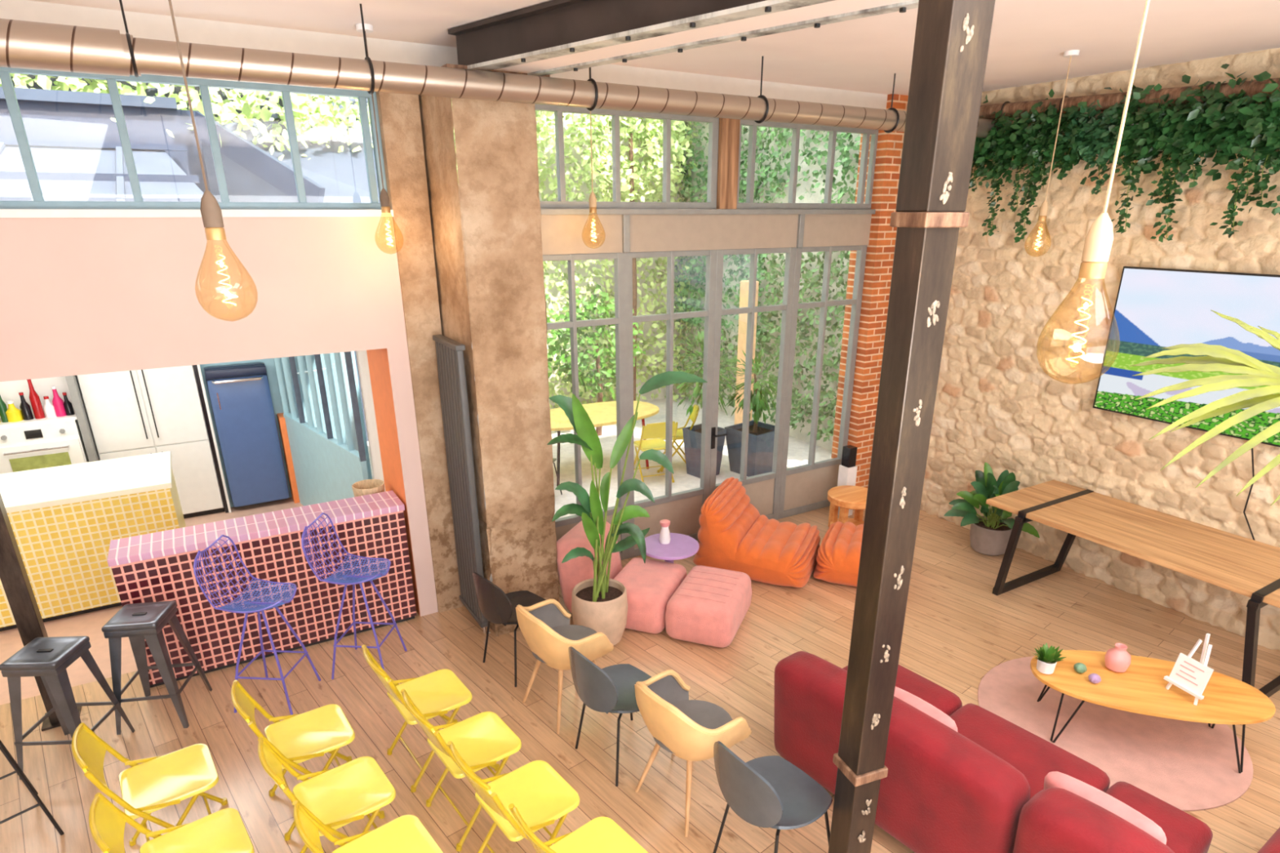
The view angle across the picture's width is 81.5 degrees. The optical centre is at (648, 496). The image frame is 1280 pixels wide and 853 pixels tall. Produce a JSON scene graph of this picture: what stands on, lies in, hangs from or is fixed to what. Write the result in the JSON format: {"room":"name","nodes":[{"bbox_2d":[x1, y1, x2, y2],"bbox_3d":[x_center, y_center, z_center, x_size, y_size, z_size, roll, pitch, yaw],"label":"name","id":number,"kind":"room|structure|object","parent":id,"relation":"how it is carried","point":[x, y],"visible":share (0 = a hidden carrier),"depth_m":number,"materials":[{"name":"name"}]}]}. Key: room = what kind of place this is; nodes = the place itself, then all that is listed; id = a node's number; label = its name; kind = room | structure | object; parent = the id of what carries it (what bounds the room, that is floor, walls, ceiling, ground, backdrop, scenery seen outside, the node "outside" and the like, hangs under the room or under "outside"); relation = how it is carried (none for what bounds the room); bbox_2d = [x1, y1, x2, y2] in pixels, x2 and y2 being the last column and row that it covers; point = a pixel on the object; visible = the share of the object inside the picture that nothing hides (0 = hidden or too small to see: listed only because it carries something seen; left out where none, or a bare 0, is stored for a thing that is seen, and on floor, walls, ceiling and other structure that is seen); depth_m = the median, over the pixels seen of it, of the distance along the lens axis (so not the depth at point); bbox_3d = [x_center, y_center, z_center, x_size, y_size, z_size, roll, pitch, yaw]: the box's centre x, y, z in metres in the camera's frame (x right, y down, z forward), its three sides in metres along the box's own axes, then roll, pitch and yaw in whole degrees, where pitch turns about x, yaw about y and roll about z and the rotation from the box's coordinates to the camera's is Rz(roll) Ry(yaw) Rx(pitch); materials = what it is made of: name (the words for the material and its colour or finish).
{"room":"common room","nodes":[
{"label":"common room","id":0,"kind":"room"},
{"bbox_2d":[192,364,224,507],"bbox_3d":[-7.231,-0.808,6.877,8.600,3.000,0.220,-12,24,-29],"label":"wall","id":1,"kind":"structure","parent":0,"point":[193,365],"depth_m":8.29,"materials":[{"name":"white paint"}]},
{"bbox_2d":[200,351,372,507],"bbox_3d":[-4.177,-1.298,8.524,1.600,2.740,0.020,-12,24,-29],"label":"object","id":2,"kind":"structure","parent":1,"relation":"attached to","point":[269,363],"depth_m":8.70,"materials":[{"name":"blue paint"}]},
{"bbox_2d":[0,216,438,616],"bbox_3d":[-5.456,0.226,3.892,8.360,3.200,0.300,-12,24,-29],"label":"wall","id":3,"kind":"structure","parent":0,"point":[78,295],"depth_m":4.80,"materials":[{"name":"paint"}]},
{"bbox_2d":[0,66,387,209],"bbox_3d":[-4.133,-1.899,3.877,5.362,0.780,0.066,-12,24,-29],"label":"window","id":4,"kind":"structure","parent":3,"relation":"in","point":[38,202],"depth_m":4.61,"materials":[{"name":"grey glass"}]},
{"bbox_2d":[0,208,393,217],"bbox_3d":[-5.448,-1.258,3.312,8.360,0.045,0.330,-12,24,-29],"label":"trim","id":5,"kind":"structure","parent":3,"relation":"attached to","point":[4,213],"depth_m":4.53,"materials":[{"name":"white paint"}]},
{"bbox_2d":[355,348,420,615],"bbox_3d":[-2.144,-0.605,6.346,0.292,3.000,1.270,-12,24,-29],"label":"wall","id":6,"kind":"structure","parent":0,"point":[378,361],"depth_m":6.17,"materials":[{"name":"orange paint"}]},
{"bbox_2d":[376,92,464,613],"bbox_3d":[-1.771,-0.937,5.842,0.260,3.980,0.340,-12,24,-29],"label":"pillar","id":7,"kind":"structure","parent":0,"point":[399,114],"depth_m":5.50,"materials":[{"name":"stone"}]},
{"bbox_2d":[0,0,887,109],"bbox_3d":[-3.126,-2.629,4.303,13.800,0.280,0.280,-12,24,-29],"label":"wall","id":8,"kind":"structure","parent":0,"point":[140,25],"depth_m":4.78,"materials":[{"name":"white paint"}]},
{"bbox_2d":[534,103,719,208],"bbox_3d":[-0.279,-2.743,6.058,2.038,0.760,0.066,-12,24,-29],"label":"window","id":9,"kind":"structure","parent":8,"relation":"in","point":[713,122],"depth_m":6.13,"materials":[{"name":"grey metal"}]},
{"bbox_2d":[418,95,560,636],"bbox_3d":[-1.220,-0.929,5.751,0.606,4.030,0.942,-12,24,-29],"label":"stone pillar","id":10,"kind":"structure","parent":0,"point":[486,227],"depth_m":5.24,"materials":[{"name":"stone"}]},
{"bbox_2d":[432,334,489,633],"bbox_3d":[-1.446,-0.041,5.782,0.079,2.332,0.560,-12,24,-29],"label":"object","id":11,"kind":"object","parent":10,"relation":"attached to","point":[449,352],"visible":0.94,"depth_m":5.63,"materials":[{"name":"silver metal"}]},
{"bbox_2d":[0,396,1279,852],"bbox_3d":[0.101,1.050,6.414,20.000,0.140,18.500,-12,24,-29],"label":"floor","id":12,"kind":"structure","parent":0,"point":[956,630],"depth_m":5.29,"materials":[{"name":"brown wood"}]},
{"bbox_2d":[0,493,81,731],"bbox_3d":[-3.971,-0.487,4.271,0.200,4.260,0.200,-12,24,-29],"label":"steel column","id":13,"kind":"structure","parent":12,"relation":"on","point":[14,577],"depth_m":4.66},
{"bbox_2d":[0,375,100,474],"bbox_3d":[-6.268,-0.554,7.194,1.400,2.300,0.409,-12,24,-29],"label":"tall cabinet","id":14,"kind":"object","parent":12,"relation":"on","point":[45,442],"visible":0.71,"depth_m":7.29,"materials":[{"name":"white paint"}]},
{"bbox_2d":[0,419,88,474],"bbox_3d":[-6.019,-0.397,7.371,0.700,0.680,0.339,-12,24,-29],"label":"oven","id":15,"kind":"object","parent":14,"relation":"in","point":[31,444],"depth_m":7.24,"materials":[{"name":"white metal"}]},
{"bbox_2d":[0,635,134,779],"bbox_3d":[-3.596,1.272,4.561,0.430,0.767,0.430,-1,21,-3],"label":"metal stool","id":16,"kind":"object","parent":12,"relation":"on","point":[48,658],"visible":0.98,"depth_m":4.41,"materials":[{"name":"metal"}]},
{"bbox_2d":[0,451,186,631],"bbox_3d":[-6.057,0.587,5.957,4.020,1.050,1.040,-12,24,-29],"label":"kitchen island","id":17,"kind":"object","parent":12,"relation":"on","point":[64,519],"visible":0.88,"depth_m":6.20,"materials":[{"name":"yellow tile"}]},
{"bbox_2d":[0,451,172,513],"bbox_3d":[-6.057,0.120,5.779,4.020,0.050,1.040,-12,24,-29],"label":"island countertop","id":18,"kind":"structure","parent":17,"relation":"on","point":[33,489],"depth_m":6.36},
{"bbox_2d":[71,722,227,846],"bbox_3d":[-2.525,1.515,3.840,0.560,0.834,0.484,-16,26,-35],"label":"folding chair","id":19,"kind":"object","parent":12,"relation":"on","point":[159,782],"visible":0.88,"depth_m":3.79,"materials":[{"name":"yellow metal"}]},
{"bbox_2d":[76,364,231,518],"bbox_3d":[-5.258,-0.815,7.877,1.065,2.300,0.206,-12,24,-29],"label":"tall cabinet","id":20,"kind":"object","parent":12,"relation":"on","point":[136,412],"visible":0.54,"depth_m":7.86,"materials":[{"name":"white paint"}]},
{"bbox_2d":[101,600,212,734],"bbox_3d":[-3.309,1.118,4.965,0.430,0.767,0.430,-3,21,-9],"label":"metal stool","id":21,"kind":"object","parent":12,"relation":"on","point":[138,622],"visible":0.99,"depth_m":4.84,"materials":[{"name":"metal"}]},
{"bbox_2d":[88,792,254,852],"bbox_3d":[-2.108,1.684,3.397,0.560,0.834,0.484,-17,26,-37],"label":"folding chair","id":22,"kind":"object","parent":12,"relation":"on","point":[224,830],"visible":1,"depth_m":3.44,"materials":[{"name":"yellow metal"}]},
{"bbox_2d":[204,361,288,506],"bbox_3d":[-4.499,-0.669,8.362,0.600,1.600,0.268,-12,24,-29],"label":"refrigerator","id":23,"kind":"object","parent":12,"relation":"on","point":[240,397],"visible":1,"depth_m":8.28,"materials":[{"name":"blue metal"}]},
{"bbox_2d":[193,534,320,715],"bbox_3d":[-2.654,0.861,5.054,0.522,1.187,0.442,1,21,3],"label":"bar stool","id":24,"kind":"object","parent":12,"relation":"on","point":[262,606],"visible":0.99,"depth_m":5.01,"materials":[{"name":"metal"}]},
{"bbox_2d":[106,490,416,688],"bbox_3d":[-2.871,0.672,5.755,1.950,1.035,0.380,-12,24,-29],"label":"bar","id":25,"kind":"object","parent":12,"relation":"on","point":[156,566],"visible":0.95,"depth_m":5.57,"materials":[{"name":"tile"}]},
{"bbox_2d":[231,680,355,840],"bbox_3d":[-1.944,1.388,4.171,0.560,0.834,0.484,-15,25,-34],"label":"folding chair","id":26,"kind":"object","parent":12,"relation":"on","point":[299,738],"visible":0.86,"depth_m":4.14,"materials":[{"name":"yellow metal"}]},
{"bbox_2d":[274,351,368,506],"bbox_3d":[-3.373,-0.924,7.537,0.070,2.745,2.182,-18,27,-39],"label":"wall","id":27,"kind":"structure","parent":12,"relation":"on","point":[326,468],"depth_m":7.58,"materials":[{"name":"blue paint"}]},
{"bbox_2d":[257,736,395,852],"bbox_3d":[-1.573,1.551,3.745,0.560,0.834,0.484,-16,26,-36],"label":"folding chair","id":28,"kind":"object","parent":12,"relation":"on","point":[335,797],"visible":0.84,"depth_m":3.72,"materials":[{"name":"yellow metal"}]},
{"bbox_2d":[301,512,407,679],"bbox_3d":[-2.143,0.721,5.420,0.522,1.187,0.442,1,21,3],"label":"bar stool","id":29,"kind":"object","parent":12,"relation":"on","point":[356,579],"visible":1,"depth_m":5.38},
{"bbox_2d":[292,800,443,852],"bbox_3d":[-1.216,1.700,3.357,0.560,0.834,0.484,-17,27,-37],"label":"folding chair","id":30,"kind":"object","parent":12,"relation":"on","point":[406,833],"visible":1,"depth_m":3.43,"materials":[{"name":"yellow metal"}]},
{"bbox_2d":[361,644,472,792],"bbox_3d":[-1.367,1.260,4.508,0.560,0.834,0.484,-15,26,-34],"label":"folding chair","id":31,"kind":"object","parent":12,"relation":"on","point":[438,692],"visible":0.89,"depth_m":4.49,"materials":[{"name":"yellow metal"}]},
{"bbox_2d":[400,688,521,851],"bbox_3d":[-1.000,1.414,4.104,0.560,0.834,0.484,-16,26,-35],"label":"folding chair","id":32,"kind":"object","parent":12,"relation":"on","point":[482,740],"visible":0.94,"depth_m":4.07,"materials":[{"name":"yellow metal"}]},
{"bbox_2d":[472,572,545,687],"bbox_3d":[-0.970,0.884,5.483,0.544,0.837,0.486,-19,28,-40],"label":"chair","id":33,"kind":"object","parent":12,"relation":"on","point":[497,606],"visible":0.8,"depth_m":5.26,"materials":[{"name":"black plastic"}]},
{"bbox_2d":[447,740,579,852],"bbox_3d":[-0.642,1.562,3.715,0.560,0.834,0.484,-16,26,-36],"label":"folding chair","id":34,"kind":"object","parent":12,"relation":"on","point":[540,795],"visible":0.98,"depth_m":3.69,"materials":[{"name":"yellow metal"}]},
{"bbox_2d":[515,599,613,733],"bbox_3d":[-0.573,1.073,5.018,0.535,0.820,0.619,-16,26,-36],"label":"armchair","id":35,"kind":"object","parent":12,"relation":"on","point":[545,627],"visible":0.94,"depth_m":4.81,"materials":[{"name":"grey fabric"}]},
{"bbox_2d":[453,111,683,408],"bbox_3d":[-1.071,-4.836,11.856,6.550,7.030,0.200,-12,24,-29],"label":"wall","id":36,"kind":"structure","parent":12,"relation":"on","point":[584,188],"depth_m":12.40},
{"bbox_2d":[454,113,703,408],"bbox_3d":[-1.393,-4.580,11.132,5.276,7.188,0.726,-12,24,-29],"label":"climbing ivy","id":37,"kind":"object","parent":36,"relation":"attached to","point":[543,172],"visible":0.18,"depth_m":12.19,"materials":[{"name":"green plant"}]},
{"bbox_2d":[508,803,648,852],"bbox_3d":[-0.272,1.704,3.344,0.560,0.834,0.484,-17,27,-38],"label":"folding chair","id":38,"kind":"object","parent":12,"relation":"on","point":[602,834],"visible":1,"depth_m":3.44,"materials":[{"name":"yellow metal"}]},
{"bbox_2d":[542,252,628,559],"bbox_3d":[-0.694,-0.636,6.594,1.115,2.880,0.070,-12,24,-29],"label":"window","id":39,"kind":"structure","parent":12,"relation":"on","point":[563,525],"depth_m":6.50,"materials":[{"name":"grey metal"}]},
{"bbox_2d":[551,284,646,435],"bbox_3d":[-0.777,-2.007,11.125,1.484,2.276,1.092,-12,24,-29],"label":"tree","id":40,"kind":"object","parent":12,"relation":"on","point":[563,335],"visible":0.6,"depth_m":10.86,"materials":[{"name":"green plant"}]},
{"bbox_2d":[550,400,658,486],"bbox_3d":[-0.750,-0.712,9.822,1.900,0.782,1.000,-12,24,-29],"label":"table","id":41,"kind":"object","parent":12,"relation":"on","point":[601,414],"visible":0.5,"depth_m":9.64,"materials":[{"name":"yellow metal"}]},
{"bbox_2d":[568,646,652,786],"bbox_3d":[-0.182,1.238,4.556,0.544,0.837,0.486,-16,26,-36],"label":"chair","id":42,"kind":"object","parent":12,"relation":"on","point":[609,689],"visible":0.88,"depth_m":4.37,"materials":[{"name":"plastic"}]},
{"bbox_2d":[556,520,686,634],"bbox_3d":[-0.233,0.645,6.304,0.997,0.685,0.742,8,22,19],"label":"lounge chair","id":43,"kind":"object","parent":12,"relation":"on","point":[650,585],"visible":0.57,"depth_m":6.07,"materials":[{"name":"fabric"}]},
{"bbox_2d":[546,371,707,645],"bbox_3d":[-0.177,0.124,5.693,1.323,2.104,0.444,-12,24,-29],"label":"potted plant","id":44,"kind":"object","parent":12,"relation":"on","point":[599,603],"visible":0.98,"depth_m":5.58,"materials":[{"name":"plant"}]},
{"bbox_2d":[571,577,627,645],"bbox_3d":[-0.386,0.940,5.869,0.444,0.455,0.444,-12,24,-29],"label":"pot","id":45,"kind":"object","parent":44,"relation":"attached to","point":[605,611],"depth_m":5.71,"materials":[{"name":"ceramic"}]},
{"bbox_2d":[564,113,693,400],"bbox_3d":[-0.235,-3.797,11.411,2.065,5.410,1.311,-12,24,-29],"label":"tree","id":46,"kind":"object","parent":12,"relation":"on","point":[601,121],"visible":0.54,"depth_m":10.77,"materials":[{"name":"green plant"}]},
{"bbox_2d":[633,421,677,482],"bbox_3d":[0.058,-0.598,9.454,0.484,0.834,0.560,-8,22,-20],"label":"folding chair","id":47,"kind":"object","parent":12,"relation":"on","point":[656,431],"visible":0.68,"depth_m":9.28,"materials":[{"name":"yellow plastic"}]},
{"bbox_2d":[625,249,716,558],"bbox_3d":[0.193,-0.828,7.097,0.970,2.880,0.070,-12,24,-29],"label":"door","id":48,"kind":"structure","parent":12,"relation":"on","point":[682,509],"depth_m":7.11,"materials":[{"name":"grey metal"}]},
{"bbox_2d":[644,533,699,563],"bbox_3d":[0.183,0.640,6.649,0.530,0.457,0.530,-12,24,-29],"label":"side table","id":49,"kind":"object","parent":12,"relation":"on","point":[681,546],"visible":0.63,"depth_m":6.51,"materials":[{"name":"paint"}]},
{"bbox_2d":[634,669,751,836],"bbox_3d":[0.229,1.379,4.216,0.535,0.820,0.619,-16,26,-36],"label":"armchair","id":50,"kind":"object","parent":12,"relation":"on","point":[687,729],"visible":0.94,"depth_m":4.01,"materials":[{"name":"grey fabric"}]},
{"bbox_2d":[665,565,751,648],"bbox_3d":[0.501,0.880,6.096,0.556,0.384,0.783,8,22,19],"label":"ottoman","id":51,"kind":"object","parent":12,"relation":"on","point":[710,605],"visible":1,"depth_m":5.82,"materials":[{"name":"fabric"}]},
{"bbox_2d":[673,329,743,478],"bbox_3d":[0.724,-1.150,9.430,1.020,1.876,0.992,0,21,1],"label":"planter","id":52,"kind":"object","parent":12,"relation":"on","point":[691,438],"visible":0.55,"depth_m":9.52,"materials":[{"name":"stone"}]},
{"bbox_2d":[734,280,759,424],"bbox_3d":[1.412,-1.926,10.825,0.180,2.330,0.200,-12,24,-29],"label":"post","id":53,"kind":"object","parent":12,"relation":"on","point":[744,292],"visible":0.32,"depth_m":10.65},
{"bbox_2d":[709,247,796,519],"bbox_3d":[1.032,-0.996,7.536,0.958,2.880,0.136,-12,24,-29],"label":"door","id":54,"kind":"structure","parent":12,"relation":"on","point":[763,490],"depth_m":7.49,"materials":[{"name":"grey metal"}]},
{"bbox_2d":[693,476,820,587],"bbox_3d":[1.045,0.319,7.084,1.102,0.748,0.920,9,23,21],"label":"chair","id":55,"kind":"object","parent":12,"relation":"on","point":[733,535],"visible":1,"depth_m":6.81,"materials":[{"name":"fabric"}]},
{"bbox_2d":[720,347,795,476],"bbox_3d":[1.462,-1.092,9.635,0.979,1.622,1.010,-17,27,-38],"label":"planter","id":56,"kind":"object","parent":12,"relation":"on","point":[761,435],"visible":0.71,"depth_m":9.58,"materials":[{"name":"stone"}]},
{"bbox_2d":[680,121,861,450],"bbox_3d":[2.064,-4.350,10.585,0.200,7.030,5.380,-12,24,-29],"label":"wall","id":57,"kind":"structure","parent":12,"relation":"on","point":[815,197],"depth_m":10.92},
{"bbox_2d":[671,121,860,441],"bbox_3d":[1.785,-4.157,10.472,0.462,6.458,5.349,-12,24,-29],"label":"climbing ivy","id":58,"kind":"object","parent":57,"relation":"attached to","point":[785,134],"visible":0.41,"depth_m":10.74,"materials":[{"name":"green plant"}]},
{"bbox_2d":[712,741,832,852],"bbox_3d":[0.624,1.547,3.748,0.544,0.837,0.486,-14,25,-33],"label":"chair","id":59,"kind":"object","parent":12,"relation":"on","point":[772,792],"visible":0.99,"depth_m":3.60,"materials":[{"name":"plastic"}]},
{"bbox_2d":[813,521,863,586],"bbox_3d":[2.030,0.549,6.988,0.846,0.385,0.860,9,23,21],"label":"ottoman","id":60,"kind":"object","parent":12,"relation":"on","point":[837,558],"visible":0.51,"depth_m":6.75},
{"bbox_2d":[827,485,867,527],"bbox_3d":[2.148,0.180,7.876,0.530,0.442,0.530,-12,24,-29],"label":"drum side table","id":61,"kind":"object","parent":12,"relation":"on","point":[845,497],"visible":0.53,"depth_m":7.78,"materials":[{"name":"orange wood"}]},
{"bbox_2d":[827,0,995,852],"bbox_3d":[0.983,0.006,2.983,0.187,4.260,0.187,-8,22,-20],"label":"steel post","id":62,"kind":"object","parent":12,"relation":"on","point":[952,39],"visible":1,"depth_m":2.74,"materials":[{"name":"metal"}]},
{"bbox_2d":[943,462,1039,555],"bbox_3d":[3.343,0.143,7.331,0.669,0.900,0.781,-1,21,-3],"label":"plant","id":63,"kind":"object","parent":12,"relation":"on","point":[989,533],"visible":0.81,"depth_m":7.34,"materials":[{"name":"green plant"}]},
{"bbox_2d":[773,650,1213,852],"bbox_3d":[1.740,1.455,3.994,1.040,0.830,2.060,-16,26,-35],"label":"velvet sofa","id":64,"kind":"object","parent":12,"relation":"on","point":[978,788],"visible":0.82,"depth_m":3.69,"materials":[{"name":"fabric"}]},
{"bbox_2d":[842,664,962,715],"bbox_3d":[1.398,1.319,4.580,0.840,0.266,0.692,-16,26,-35],"label":"seat cushion","id":65,"kind":"object","parent":64,"relation":"on","point":[934,694],"depth_m":4.56,"materials":[{"name":"fabric"}]},
{"bbox_2d":[949,702,1110,798],"bbox_3d":[1.875,1.535,4.015,0.840,0.266,0.832,-16,26,-35],"label":"seat cushion","id":66,"kind":"object","parent":64,"relation":"on","point":[1035,757],"depth_m":4.05,"materials":[{"name":"fabric"}]},
{"bbox_2d":[1043,771,1166,844],"bbox_3d":[2.042,1.484,3.364,0.204,0.336,0.500,-16,26,-35],"label":"cushion","id":67,"kind":"object","parent":64,"relation":"on","point":[1053,779],"visible":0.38,"depth_m":3.28,"materials":[{"name":"fabric"}]},
{"bbox_2d":[1105,781,1213,852],"bbox_3d":[2.277,1.717,3.538,0.840,0.266,0.452,-16,26,-35],"label":"seat cushion","id":68,"kind":"object","parent":64,"relation":"on","point":[1184,832],"depth_m":3.59,"materials":[{"name":"fabric"}]},
{"bbox_2d":[977,656,1253,810],"bbox_3d":[3.060,1.514,4.983,1.580,0.014,1.580,-12,24,-29],"label":"round rug","id":69,"kind":"object","parent":12,"relation":"on","point":[1185,765],"visible":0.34,"depth_m":4.80,"materials":[{"name":"carpet"}]},
{"bbox_2d":[1030,649,1275,773],"bbox_3d":[3.156,1.368,4.777,1.340,0.398,0.660,6,22,15],"label":"coffee table","id":70,"kind":"object","parent":69,"relation":"on","point":[1141,689],"visible":0.86,"depth_m":4.62,"materials":[{"name":"orange wood"}]},
{"bbox_2d":[1163,633,1213,705],"bbox_3d":[3.328,1.027,4.515,0.148,0.428,0.230,-8,22,-20],"label":"easel","id":71,"kind":"object","parent":70,"relation":"on","point":[1192,676],"visible":1,"depth_m":4.51,"materials":[{"name":"white wood"}]},
{"bbox_2d":[986,480,1279,697],"bbox_3d":[4.014,0.701,5.956,1.085,0.850,2.420,-12,24,-29],"label":"dining table","id":72,"kind":"object","parent":12,"relation":"on","point":[1246,566],"visible":0.99,"depth_m":5.83,"materials":[{"name":"brown wood"}]},
{"bbox_2d":[1129,310,1279,505],"bbox_3d":[3.405,1.155,1.907,4.020,2.881,1.890,5,22,14],"label":"palm plant","id":73,"kind":"object","parent":12,"relation":"on","point":[1217,357],"visible":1,"depth_m":2.45,"materials":[{"name":"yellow plant"}]},
{"bbox_2d":[26,0,1279,95],"bbox_3d":[-0.351,-1.301,0.226,14.100,0.150,10.520,-12,24,-29],"label":"ceiling","id":74,"kind":"structure","parent":0,"point":[1029,39],"depth_m":4.71,"materials":[{"name":"paint"}]},
{"bbox_2d":[168,0,235,305],"bbox_3d":[-1.404,-1.245,2.256,0.182,1.405,0.182,-12,24,-29],"label":"pendant bulb","id":75,"kind":"object","parent":74,"relation":"hanging from","point":[211,211],"visible":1,"depth_m":2.36,"materials":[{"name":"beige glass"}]},
{"bbox_2d":[0,0,1004,137],"bbox_3d":[-1.778,-2.433,4.013,11.750,0.440,0.196,-12,24,-29],"label":"ventilation duct","id":76,"kind":"object","parent":74,"relation":"hanging from","point":[28,45],"visible":0.98,"depth_m":4.13,"materials":[{"name":"metal"}]},
{"bbox_2d":[441,0,919,77],"bbox_3d":[1.100,-2.072,2.839,0.828,0.275,7.139,-20,28,-41],"label":"ceiling beam","id":77,"kind":"structure","parent":74,"relation":"attached to","point":[553,37],"depth_m":3.86,"materials":[{"name":"metal"}]},
{"bbox_2d":[1065,0,1150,363],"bbox_3d":[1.074,-0.973,1.634,0.182,1.470,0.182,-12,24,-29],"label":"pendant bulb","id":78,"kind":"object","parent":74,"relation":"hanging from","point":[1099,239],"visible":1,"depth_m":1.75,"materials":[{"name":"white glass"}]},
{"bbox_2d":[831,93,908,488],"bbox_3d":[2.506,-1.982,8.184,0.610,4.260,0.360,-12,24,-29],"label":"brick column","id":79,"kind":"structure","parent":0,"point":[881,246],"depth_m":7.93,"materials":[{"name":"brick"}]},
{"bbox_2d":[541,213,871,254],"bbox_3d":[0.546,-2.409,6.753,3.970,0.320,0.150,-12,24,-29],"label":"trim","id":80,"kind":"structure","parent":79,"relation":"attached to","point":[561,234],"depth_m":6.61,"materials":[{"name":"paint"}]},
{"bbox_2d":[540,208,875,253],"bbox_3d":[0.585,-2.398,6.689,3.970,0.345,0.100,-12,24,-29],"label":"trim","id":81,"kind":"structure","parent":79,"relation":"attached to","point":[625,213],"depth_m":6.49,"materials":[{"name":"grey metal"}]},
{"bbox_2d":[716,118,740,208],"bbox_3d":[0.668,-2.947,6.620,0.190,0.780,0.200,-12,24,-29],"label":"timber post","id":82,"kind":"object","parent":81,"relation":"on","point":[729,129],"visible":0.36,"depth_m":6.53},
{"bbox_2d":[737,120,878,209],"bbox_3d":[1.516,-3.132,7.076,1.798,0.760,0.066,-12,24,-29],"label":"window","id":83,"kind":"structure","parent":79,"relation":"in","point":[749,204],"depth_m":7.09,"materials":[{"name":"grey metal"}]},
{"bbox_2d":[777,244,866,519],"bbox_3d":[1.839,-1.184,8.030,0.970,2.880,0.070,-12,24,-29],"label":"door","id":84,"kind":"structure","parent":79,"relation":"in","point":[804,488],"depth_m":8.10,"materials":[{"name":"grey metal"}]},
{"bbox_2d":[920,48,1279,650],"bbox_3d":[4.620,-0.949,5.481,0.076,4.260,6.940,-12,24,-29],"label":"wall","id":85,"kind":"structure","parent":0,"point":[1009,397],"depth_m":6.62,"materials":[{"name":"stone"}]},
{"bbox_2d":[978,77,1279,119],"bbox_3d":[4.482,-2.687,4.809,0.150,0.310,6.674,-12,24,-29],"label":"ledge","id":86,"kind":"object","parent":85,"relation":"attached to","point":[1105,100],"visible":0.44,"depth_m":5.93,"materials":[{"name":"metal"}]},
{"bbox_2d":[1093,266,1279,447],"bbox_3d":[4.528,-1.030,5.553,0.114,1.200,2.120,-12,24,-29],"label":"television","id":87,"kind":"object","parent":85,"relation":"attached to","point":[1156,308],"visible":0.75,"depth_m":5.89,"materials":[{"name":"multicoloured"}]},
{"bbox_3d":[3.916,-2.917,5.812,0.150,0.020,3.600,-12,24,-29],"label":"plant shelf","id":88,"kind":"object","parent":85,"relation":"attached to","visible":0},
{"bbox_2d":[970,94,1026,236],"bbox_3d":[3.156,-3.045,6.864,0.364,1.219,0.523,-12,24,-29],"label":"trailing ivy","id":89,"kind":"object","parent":88,"relation":"on","point":[997,154],"visible":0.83,"depth_m":6.81,"materials":[{"name":"green plant"}]},
{"bbox_2d":[996,97,1055,242],"bbox_3d":[3.326,-2.885,6.637,0.371,1.175,0.515,-12,24,-29],"label":"trailing ivy","id":90,"kind":"object","parent":88,"relation":"on","point":[1024,141],"visible":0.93,"depth_m":6.57,"materials":[{"name":"green plant"}]},
{"bbox_2d":[1026,88,1088,190],"bbox_3d":[3.478,-3.024,6.294,0.337,0.791,0.504,-12,24,-29],"label":"trailing ivy","id":91,"kind":"object","parent":88,"relation":"on","point":[1061,147],"visible":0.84,"depth_m":6.29,"materials":[{"name":"green plant"}]},
{"bbox_2d":[1058,87,1126,194],"bbox_3d":[3.629,-2.891,6.076,0.341,0.798,0.496,-12,24,-29],"label":"trailing ivy","id":92,"kind":"object","parent":88,"relation":"on","point":[1093,145],"visible":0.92,"depth_m":6.06,"materials":[{"name":"green plant"}]},
{"bbox_2d":[1097,84,1170,233],"bbox_3d":[3.803,-2.667,5.908,0.353,1.090,0.520,-12,24,-29],"label":"trailing ivy","id":93,"kind":"object","parent":88,"relation":"on","point":[1131,134],"visible":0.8,"depth_m":5.83,"materials":[{"name":"green plant"}]},
{"bbox_2d":[1134,75,1226,242],"bbox_3d":[3.952,-2.556,5.658,0.390,1.174,0.525,-12,24,-29],"label":"trailing ivy","id":94,"kind":"object","parent":88,"relation":"on","point":[1171,122],"visible":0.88,"depth_m":5.61,"materials":[{"name":"green plant"}]},
{"bbox_2d":[1170,63,1255,187],"bbox_3d":[4.098,-2.669,5.366,0.374,0.815,0.514,-12,24,-29],"label":"trailing ivy","id":95,"kind":"object","parent":88,"relation":"on","point":[1213,110],"visible":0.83,"depth_m":5.34,"materials":[{"name":"green plant"}]},
{"bbox_2d":[1208,71,1279,238],"bbox_3d":[4.251,-2.386,5.235,0.331,1.073,0.521,-12,24,-29],"label":"trailing ivy","id":96,"kind":"object","parent":88,"relation":"on","point":[1253,127],"visible":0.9,"depth_m":5.20,"materials":[{"name":"green plant"}]},
{"bbox_2d":[1250,78,1279,215],"bbox_3d":[4.360,-2.419,5.016,0.328,0.980,0.498,-12,24,-29],"label":"trailing ivy","id":97,"kind":"object","parent":88,"relation":"on","point":[1272,86],"visible":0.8,"depth_m":5.08,"materials":[{"name":"green plant"}]},
{"label":"outside","id":98,"kind":"structure","parent":0,"visible":0},
{"bbox_2d":[0,86,379,203],"bbox_3d":[-6.561,-2.756,5.673,9.300,1.500,3.150,-12,24,-29],"label":"building","id":99,"kind":"structure","parent":98,"point":[75,144],"depth_m":7.36,"materials":[{"name":"metal"}]},
{"bbox_2d":[111,84,373,160],"bbox_3d":[-3.876,-4.054,7.889,3.110,1.255,1.091,-12,24,-29],"label":"foliage","id":100,"kind":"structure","parent":99,"relation":"on","point":[304,107],"depth_m":7.78,"materials":[{"name":"green plant"}]},
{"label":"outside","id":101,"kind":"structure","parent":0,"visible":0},
{"bbox_2d":[0,73,319,124],"bbox_3d":[-6.724,-4.314,7.646,7.792,2.175,0.942,-12,24,-29],"label":"hedge","id":102,"kind":"object","parent":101,"point":[20,81],"visible":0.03,"depth_m":8.07,"materials":[{"name":"green plant"}]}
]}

